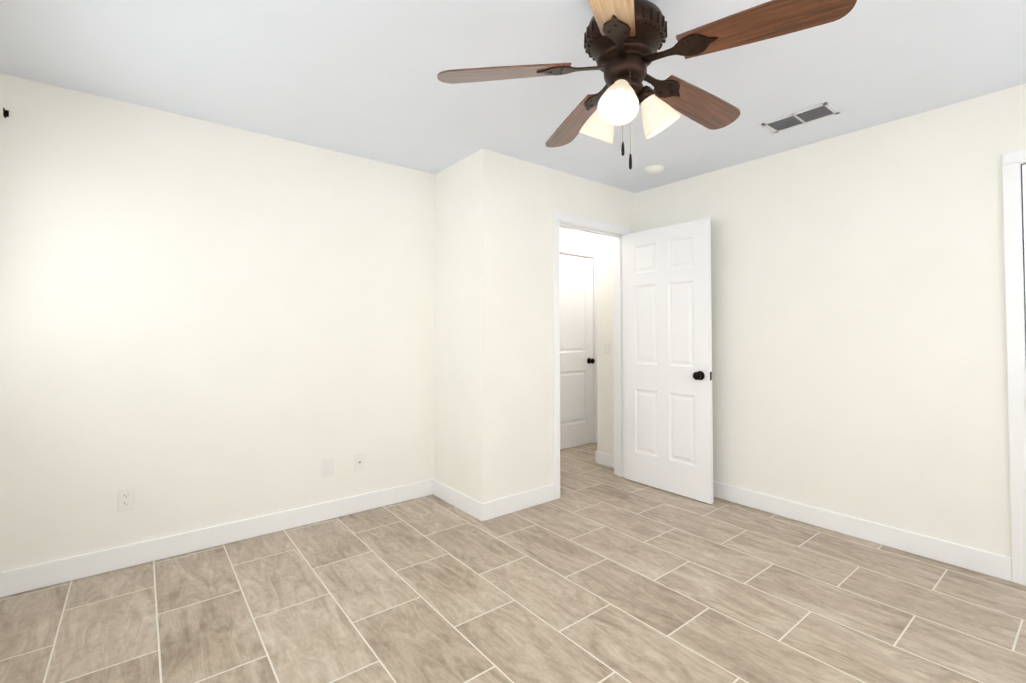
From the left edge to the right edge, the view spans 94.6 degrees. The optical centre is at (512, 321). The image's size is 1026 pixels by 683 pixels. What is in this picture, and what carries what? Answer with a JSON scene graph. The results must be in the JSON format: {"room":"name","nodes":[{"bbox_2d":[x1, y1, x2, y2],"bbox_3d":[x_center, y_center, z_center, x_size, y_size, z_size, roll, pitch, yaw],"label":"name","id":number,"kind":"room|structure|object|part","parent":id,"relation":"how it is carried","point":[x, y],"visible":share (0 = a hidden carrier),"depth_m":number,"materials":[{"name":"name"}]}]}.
{"room":"empty bedroom","nodes":[
{"label":"empty bedroom","id":0,"kind":"room"},
{"bbox_2d":[0,73,434,571],"bbox_3d":[-1.681,0.068,2.823,2.660,2.430,0.120,1,-2,-38],"label":"wall","id":1,"kind":"structure","parent":0,"point":[204,324],"depth_m":2.65,"materials":[{"name":"paint"}]},
{"bbox_2d":[3,108,8,117],"bbox_3d":[-2.360,-0.969,2.197,0.016,0.045,0.059,1,-2,-38],"label":"curtain hook","id":2,"kind":"object","parent":1,"relation":"attached to","point":[5,113],"visible":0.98,"depth_m":2.22,"materials":[{"name":"brown metal"}]},
{"bbox_2d":[118,487,134,511],"bbox_3d":[-2.010,0.925,2.461,0.070,0.115,0.007,1,-2,-38],"label":"electrical outlet","id":3,"kind":"object","parent":1,"relation":"attached to","point":[126,498],"visible":1,"depth_m":2.46,"materials":[{"name":"white plastic"}]},
{"bbox_2d":[0,479,431,597],"bbox_3d":[-1.581,1.225,2.789,2.510,0.115,0.014,1,-2,-38],"label":"baseboard","id":4,"kind":"structure","parent":1,"relation":"attached to","point":[30,577],"depth_m":2.62,"materials":[{"name":"white wood"}]},
{"bbox_2d":[322,458,332,476],"bbox_3d":[-1.210,0.955,3.093,0.070,0.115,0.006,1,-2,-38],"label":"electrical outlet","id":5,"kind":"object","parent":1,"relation":"attached to","point":[327,467],"visible":1,"depth_m":3.09,"materials":[{"name":"white plastic"}]},
{"bbox_2d":[354,453,364,470],"bbox_3d":[-1.045,0.958,3.223,0.070,0.115,0.008,1,-2,-38],"label":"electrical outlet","id":6,"kind":"object","parent":1,"relation":"attached to","point":[359,461],"visible":1,"depth_m":3.22,"materials":[{"name":"white plastic"}]},
{"bbox_2d":[434,154,472,497],"bbox_3d":[-0.535,0.087,3.614,0.120,2.430,1.000,1,-2,-38],"label":"wall","id":7,"kind":"structure","parent":0,"point":[453,305],"depth_m":3.37,"materials":[{"name":"paint"}]},
{"bbox_2d":[432,479,487,521],"bbox_3d":[-0.391,1.237,3.296,0.022,0.115,0.634,1,-2,-38],"label":"baseboard","id":8,"kind":"structure","parent":7,"relation":"attached to","point":[459,500],"depth_m":3.26,"materials":[{"name":"white wood"}]},
{"bbox_2d":[0,443,1025,682],"bbox_3d":[0.638,1.298,2.383,5.790,0.050,5.540,1,-2,-38],"label":"floor","id":9,"kind":"structure","parent":0,"point":[596,573],"depth_m":2.10,"materials":[{"name":"tile"}]},
{"bbox_2d":[0,0,1025,192],"bbox_3d":[0.638,-1.181,2.442,5.790,0.050,5.540,1,-2,-38],"label":"ceiling","id":10,"kind":"structure","parent":0,"point":[358,78],"depth_m":2.18,"materials":[{"name":"paint"}]},
{"bbox_2d":[437,0,856,169],"bbox_3d":[0.437,-0.841,1.687,1.236,0.665,1.269,1,-2,-38],"label":"fan","id":11,"kind":"object","parent":10,"relation":"hanging from","point":[624,40],"visible":1,"depth_m":1.60,"materials":[{"name":"brown wood"}]},
{"bbox_3d":[0.375,-0.734,1.689,0.362,0.157,0.334,1,-2,-38],"label":"lamp shade","id":12,"kind":"part","parent":11,"relation":"part of","materials":[{"name":"white glass"}]},
{"bbox_2d":[645,165,663,173],"bbox_3d":[1.042,-1.113,3.486,0.140,0.037,0.140,1,-2,-38],"label":"smoke detector","id":13,"kind":"object","parent":10,"relation":"attached to","point":[654,169],"visible":1,"depth_m":3.44,"materials":[{"name":"white plastic"}]},
{"bbox_2d":[761,102,839,132],"bbox_3d":[1.619,-1.147,2.675,0.190,0.008,0.335,1,-2,-38],"label":"ceiling vent","id":14,"kind":"object","parent":10,"relation":"in","point":[807,115],"visible":1,"depth_m":2.66,"materials":[{"name":"white metal"}]},
{"bbox_2d":[472,149,635,502],"bbox_3d":[0.993,0.099,4.107,3.130,2.430,0.120,1,-2,-38],"label":"wall","id":15,"kind":"structure","parent":0,"point":[517,203],"depth_m":3.27,"materials":[{"name":"paint"}]},
{"bbox_2d":[484,484,554,520],"bbox_3d":[0.057,1.236,3.255,0.618,0.115,0.014,1,-2,-38],"label":"baseboard","id":16,"kind":"structure","parent":15,"relation":"attached to","point":[520,501],"depth_m":3.23,"materials":[{"name":"white wood"}]},
{"bbox_2d":[553,212,630,499],"bbox_3d":[0.609,0.253,3.800,0.894,2.107,0.150,1,-2,-38],"label":"door frame","id":17,"kind":"structure","parent":15,"relation":"attached to","point":[616,233],"depth_m":3.93,"materials":[{"name":"white wood"}]},
{"bbox_2d":[623,218,712,503],"bbox_3d":[1.170,0.281,3.672,0.169,2.030,0.772,1,-2,-38],"label":"bedroom door","id":18,"kind":"structure","parent":15,"relation":"in","point":[667,367],"depth_m":3.62,"materials":[{"name":"white wood"}]},
{"bbox_2d":[560,227,595,251],"bbox_3d":[0.420,0.118,4.929,3.010,2.430,0.120,1,-2,-38],"label":"wall","id":19,"kind":"structure","parent":0,"point":[577,239],"depth_m":5.09,"materials":[{"name":"paint"}]},
{"bbox_2d":[560,254,594,449],"bbox_3d":[0.601,0.312,4.986,0.760,2.030,0.102,1,-2,-38],"label":"hall door","id":20,"kind":"structure","parent":19,"relation":"in","point":[577,360],"depth_m":5.07,"materials":[{"name":"white wood"}]},
{"bbox_2d":[560,247,596,442],"bbox_3d":[0.566,0.282,5.030,0.894,2.107,0.135,1,-2,-38],"label":"door frame","id":21,"kind":"structure","parent":19,"relation":"attached to","point":[576,252],"depth_m":5.22,"materials":[{"name":"white wood"}]},
{"bbox_2d":[596,84,1025,556],"bbox_3d":[2.158,0.068,2.804,0.120,2.430,4.270,1,-2,-38],"label":"wall","id":22,"kind":"structure","parent":0,"point":[859,363],"depth_m":2.79,"materials":[{"name":"paint"}]},
{"bbox_2d":[595,451,613,467],"bbox_3d":[0.869,1.261,4.277,0.040,0.115,0.344,1,-2,-38],"label":"baseboard","id":23,"kind":"structure","parent":22,"relation":"attached to","point":[605,459],"depth_m":4.33,"materials":[{"name":"white wood"}]},
{"bbox_2d":[604,342,609,354],"bbox_3d":[0.858,0.249,4.341,0.008,0.115,0.070,1,-2,-38],"label":"light switch","id":24,"kind":"object","parent":22,"relation":"attached to","point":[606,348],"visible":1,"depth_m":4.34,"materials":[{"name":"white plastic"}]},
{"bbox_2d":[713,481,1011,581],"bbox_3d":[1.739,1.234,3.176,0.040,0.115,2.223,1,-2,-38],"label":"baseboard","id":25,"kind":"structure","parent":22,"relation":"attached to","point":[977,560],"depth_m":2.73,"materials":[{"name":"white wood"}]},
{"bbox_2d":[1002,149,1025,585],"bbox_3d":[2.762,0.211,2.022,0.135,2.107,0.894,1,-2,-38],"label":"door frame","id":26,"kind":"structure","parent":22,"relation":"attached to","point":[1013,234],"depth_m":2.31,"materials":[{"name":"white wood"}]},
{"bbox_2d":[1022,164,1025,297],"bbox_3d":[2.744,0.241,2.008,0.169,2.030,0.761,1,-2,-38],"label":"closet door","id":27,"kind":"structure","parent":22,"relation":"in","point":[1024,189],"depth_m":2.31,"materials":[{"name":"white wood"}]}
]}

